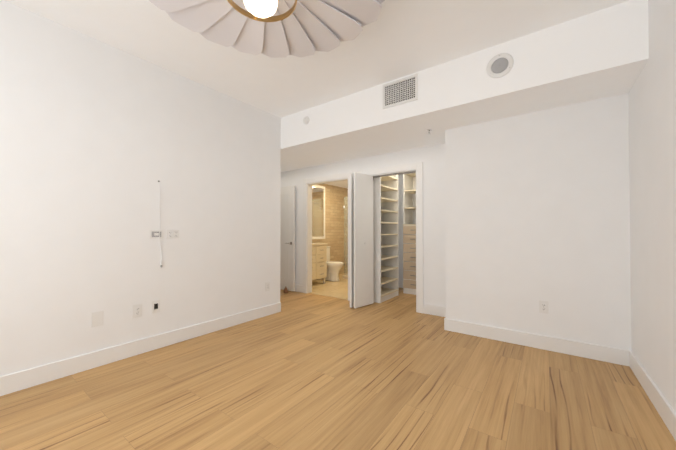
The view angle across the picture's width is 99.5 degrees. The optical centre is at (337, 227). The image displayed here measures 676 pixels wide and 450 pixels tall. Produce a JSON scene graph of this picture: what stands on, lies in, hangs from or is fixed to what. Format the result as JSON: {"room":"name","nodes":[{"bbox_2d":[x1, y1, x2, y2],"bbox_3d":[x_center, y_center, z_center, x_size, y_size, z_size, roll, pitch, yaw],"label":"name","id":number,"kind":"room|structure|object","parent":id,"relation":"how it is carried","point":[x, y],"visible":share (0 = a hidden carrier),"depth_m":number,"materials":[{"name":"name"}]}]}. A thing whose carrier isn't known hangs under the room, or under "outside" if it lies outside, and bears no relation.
{"room":"empty bedroom","nodes":[
{"label":"empty bedroom","id":0,"kind":"room"},
{"bbox_2d":[0,0,273,375],"bbox_3d":[-2.041,-0.215,2.582,0.120,2.800,3.700,-1,-1,36],"label":"wall","id":1,"kind":"structure","parent":0,"point":[99,140],"depth_m":2.55,"materials":[{"name":"white paint"}]},
{"bbox_2d":[91,311,103,326],"bbox_3d":[-2.054,0.778,2.444,0.006,0.125,0.080,-1,-1,36],"label":"switch plate","id":2,"kind":"object","parent":1,"relation":"attached to","point":[97,318],"visible":1,"depth_m":2.44,"materials":[{"name":"white plastic"}]},
{"bbox_2d":[133,304,141,317],"bbox_3d":[-1.880,0.778,2.682,0.008,0.120,0.075,-1,-1,36],"label":"electrical outlet","id":3,"kind":"object","parent":1,"relation":"attached to","point":[137,310],"visible":1,"depth_m":2.68,"materials":[{"name":"white plastic"}]},
{"bbox_2d":[0,302,280,395],"bbox_3d":[-1.921,1.118,2.615,0.016,0.135,3.720,-1,-1,36],"label":"baseboard","id":4,"kind":"structure","parent":1,"relation":"attached to","point":[22,380],"depth_m":2.54,"materials":[{"name":"white wood"}]},
{"bbox_2d":[152,300,159,313],"bbox_3d":[-1.785,0.773,2.807,0.013,0.120,0.075,-1,-1,36],"label":"socket","id":5,"kind":"object","parent":1,"relation":"attached to","point":[156,306],"visible":1,"depth_m":2.81,"materials":[{"name":"white plastic"}]},
{"bbox_2d":[150,230,162,238],"bbox_3d":[-1.788,0.062,2.818,0.006,0.082,0.120,-1,-1,36],"label":"socket","id":6,"kind":"object","parent":1,"relation":"attached to","point":[154,234],"visible":1,"depth_m":2.81,"materials":[{"name":"white plastic"}]},
{"bbox_2d":[158,181,162,266],"bbox_3d":[-1.765,-0.041,2.843,0.017,0.858,0.045,-1,-1,36],"label":"power cord","id":7,"kind":"object","parent":1,"relation":"hanging from","point":[161,262],"visible":1,"depth_m":2.84,"materials":[{"name":"white plastic"}]},
{"bbox_2d":[166,230,178,238],"bbox_3d":[-1.697,0.064,2.941,0.008,0.088,0.125,-1,-1,36],"label":"outlet","id":8,"kind":"object","parent":1,"relation":"attached to","point":[170,234],"visible":1,"depth_m":2.94,"materials":[{"name":"white plastic"}]},
{"bbox_2d":[265,282,269,290],"bbox_3d":[-0.967,0.806,3.935,0.008,0.120,0.075,-1,-1,36],"label":"outlet","id":9,"kind":"object","parent":1,"relation":"attached to","point":[267,286],"visible":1,"depth_m":3.93,"materials":[{"name":"white plastic"}]},
{"bbox_2d":[274,115,280,303],"bbox_3d":[-1.870,-0.189,4.821,2.480,2.800,0.120,-1,-1,36],"label":"wall","id":10,"kind":"structure","parent":0,"point":[277,161],"depth_m":4.09,"materials":[{"name":"white paint"}]},
{"bbox_2d":[5,0,628,117],"bbox_3d":[-0.466,-1.678,1.527,3.930,0.100,3.820,-1,-1,36],"label":"ceiling","id":11,"kind":"structure","parent":0,"point":[396,39],"depth_m":2.49,"materials":[{"name":"white paint"}]},
{"bbox_2d":[149,0,384,57],"bbox_3d":[-0.429,-1.409,1.583,1.531,0.437,1.531,-1,-1,36],"label":"chandelier","id":12,"kind":"object","parent":11,"relation":"hanging from","point":[283,28],"visible":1,"depth_m":1.94,"materials":[{"name":"white fabric"}]},
{"bbox_2d":[310,273,347,299],"bbox_3d":[0.255,1.227,6.380,1.860,0.006,2.630,-1,-1,36],"label":"floor","id":13,"kind":"structure","parent":0,"point":[337,289],"depth_m":5.75,"materials":[{"name":"beige tile"}]},
{"bbox_2d":[312,243,327,282],"bbox_3d":[-0.670,0.718,6.212,0.550,1.009,0.780,-1,-1,36],"label":"vanity cabinet","id":14,"kind":"object","parent":13,"relation":"on","point":[319,260],"visible":0.38,"depth_m":6.16,"materials":[{"name":"wood"}]},
{"bbox_2d":[320,246,343,280],"bbox_3d":[-0.181,0.829,6.745,0.714,0.800,0.440,-1,-1,36],"label":"toilet","id":15,"kind":"object","parent":13,"relation":"on","point":[334,268],"visible":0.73,"depth_m":6.58,"materials":[{"name":"ceramic"}]},
{"bbox_2d":[343,197,347,278],"bbox_3d":[0.940,0.230,6.952,1.388,2.002,0.918,-1,-1,36],"label":"glass shower enclosure","id":16,"kind":"object","parent":13,"relation":"on","point":[345,276],"visible":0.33,"depth_m":7.00,"materials":[{"name":"grey"}]},
{"bbox_2d":[312,184,347,273],"bbox_3d":[-0.478,0.063,7.052,0.100,2.350,2.630,-1,-1,36],"label":"wall","id":17,"kind":"structure","parent":0,"point":[335,221],"depth_m":7.57,"materials":[{"name":"tile"}]},
{"bbox_2d":[312,185,324,238],"bbox_3d":[-0.705,-0.378,6.560,0.120,1.280,1.180,-1,-1,36],"label":"mirrored medicine cabinet","id":18,"kind":"object","parent":17,"relation":"attached to","point":[318,211],"visible":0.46,"depth_m":6.80,"materials":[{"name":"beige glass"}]},
{"bbox_2d":[0,288,675,449],"bbox_3d":[-0.318,1.229,3.784,6.390,0.060,7.700,-1,-1,36],"label":"floor","id":19,"kind":"structure","parent":0,"point":[304,371],"depth_m":2.01,"materials":[{"name":"brown wood"}]},
{"bbox_2d":[373,175,398,302],"bbox_3d":[0.747,0.084,4.984,0.345,2.260,0.690,-1,-1,36],"label":"closet shelving","id":20,"kind":"object","parent":19,"relation":"on","point":[385,238],"visible":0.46,"depth_m":5.10,"materials":[{"name":"white wood"}]},
{"bbox_2d":[403,173,415,294],"bbox_3d":[1.758,0.086,5.213,1.040,2.260,0.479,-1,-1,36],"label":"drawer unit","id":21,"kind":"object","parent":19,"relation":"on","point":[409,233],"visible":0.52,"depth_m":5.32,"materials":[{"name":"white wood"}]},
{"bbox_2d":[281,143,445,306],"bbox_3d":[0.357,0.035,4.742,6.170,2.350,0.120,-1,-1,36],"label":"wall","id":22,"kind":"structure","parent":0,"point":[432,158],"depth_m":4.03,"materials":[{"name":"white paint"}]},
{"bbox_2d":[280,186,294,290],"bbox_3d":[-1.179,0.201,5.681,0.822,2.018,0.098,-1,-1,36],"label":"entry door","id":23,"kind":"structure","parent":22,"relation":"in","point":[287,242],"depth_m":5.54,"materials":[{"name":"white wood"}]},
{"bbox_2d":[295,284,302,292],"bbox_3d":[-1.417,1.157,5.937,1.880,0.135,0.016,-1,-1,36],"label":"baseboard","id":24,"kind":"structure","parent":22,"relation":"attached to","point":[298,288],"depth_m":5.43,"materials":[{"name":"white wood"}]},
{"bbox_2d":[303,172,352,300],"bbox_3d":[-0.169,0.145,5.115,1.120,2.140,0.145,-1,-1,36],"label":"door frame","id":25,"kind":"structure","parent":22,"relation":"attached to","point":[308,183],"depth_m":5.34,"materials":[{"name":"white wood"}]},
{"bbox_2d":[350,171,415,307],"bbox_3d":[0.655,0.180,4.243,0.902,2.020,0.484,-1,-1,36],"label":"bifold door","id":26,"kind":"structure","parent":22,"relation":"in","point":[361,239],"depth_m":4.34,"materials":[{"name":"white wood"}]},
{"bbox_2d":[357,162,422,312],"bbox_3d":[0.797,0.137,4.411,1.090,2.140,0.145,-1,-1,36],"label":"trim","id":27,"kind":"structure","parent":22,"relation":"attached to","point":[417,167],"depth_m":4.07,"materials":[{"name":"white wood"}]},
{"bbox_2d":[423,304,445,316],"bbox_3d":[1.377,1.133,3.902,0.434,0.135,0.016,-1,-1,36],"label":"baseboard","id":28,"kind":"structure","parent":22,"relation":"attached to","point":[434,310],"depth_m":3.93,"materials":[{"name":"white wood"}]},
{"bbox_2d":[398,174,402,287],"bbox_3d":[1.850,0.045,5.510,1.520,2.350,0.100,-1,-1,36],"label":"wall","id":29,"kind":"structure","parent":0,"point":[400,231],"depth_m":5.86,"materials":[{"name":"white paint"}]},
{"bbox_2d":[281,0,648,188],"bbox_3d":[0.807,-1.407,5.360,6.390,0.550,3.880,-1,-1,36],"label":"ceiling","id":30,"kind":"structure","parent":0,"point":[602,53],"depth_m":2.68,"materials":[{"name":"white paint"}]},
{"bbox_2d":[303,116,309,123],"bbox_3d":[-0.432,-1.449,3.844,0.104,0.104,0.029,-1,-1,36],"label":"smoke detector","id":31,"kind":"object","parent":30,"relation":"attached to","point":[306,119],"visible":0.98,"depth_m":3.83,"materials":[{"name":"white plastic"}]},
{"bbox_2d":[383,73,417,108],"bbox_3d":[0.659,-1.455,3.060,0.400,0.270,0.012,-1,-1,36],"label":"ceiling vent","id":32,"kind":"object","parent":30,"relation":"in","point":[404,90],"visible":1,"depth_m":3.05,"materials":[{"name":"white plastic"}]},
{"bbox_2d":[486,53,513,77],"bbox_3d":[1.418,-1.424,2.508,0.210,0.210,0.010,-1,-1,36],"label":"speaker","id":33,"kind":"object","parent":30,"relation":"attached to","point":[499,65],"visible":1,"depth_m":2.50},
{"bbox_2d":[445,93,631,350],"bbox_3d":[2.040,0.016,3.121,1.540,2.350,0.520,-1,-1,36],"label":"wall block","id":34,"kind":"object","parent":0,"point":[537,206],"visible":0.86,"depth_m":2.81,"materials":[{"name":"white paint"}]},
{"bbox_2d":[444,318,630,366],"bbox_3d":[1.876,1.121,2.896,1.556,0.135,0.016,-1,-1,36],"label":"baseboard","id":35,"kind":"structure","parent":34,"relation":"attached to","point":[593,351],"depth_m":2.79,"materials":[{"name":"white wood"}]},
{"bbox_2d":[539,300,548,313],"bbox_3d":[2.016,0.774,2.802,0.075,0.120,0.008,-1,-1,36],"label":"electrical outlet","id":36,"kind":"object","parent":34,"relation":"attached to","point":[543,306],"visible":1,"depth_m":2.80,"materials":[{"name":"white plastic"}]},
{"bbox_2d":[628,0,675,411],"bbox_3d":[1.442,-0.236,0.893,0.120,2.800,5.070,-1,-1,36],"label":"wall","id":37,"kind":"structure","parent":0,"point":[652,134],"depth_m":1.87,"materials":[{"name":"white paint"}]},
{"bbox_2d":[629,351,675,440],"bbox_3d":[1.224,1.094,0.692,0.016,0.135,4.314,-1,-1,36],"label":"baseboard","id":38,"kind":"structure","parent":37,"relation":"attached to","point":[664,408],"depth_m":1.86,"materials":[{"name":"white wood"}]}
]}

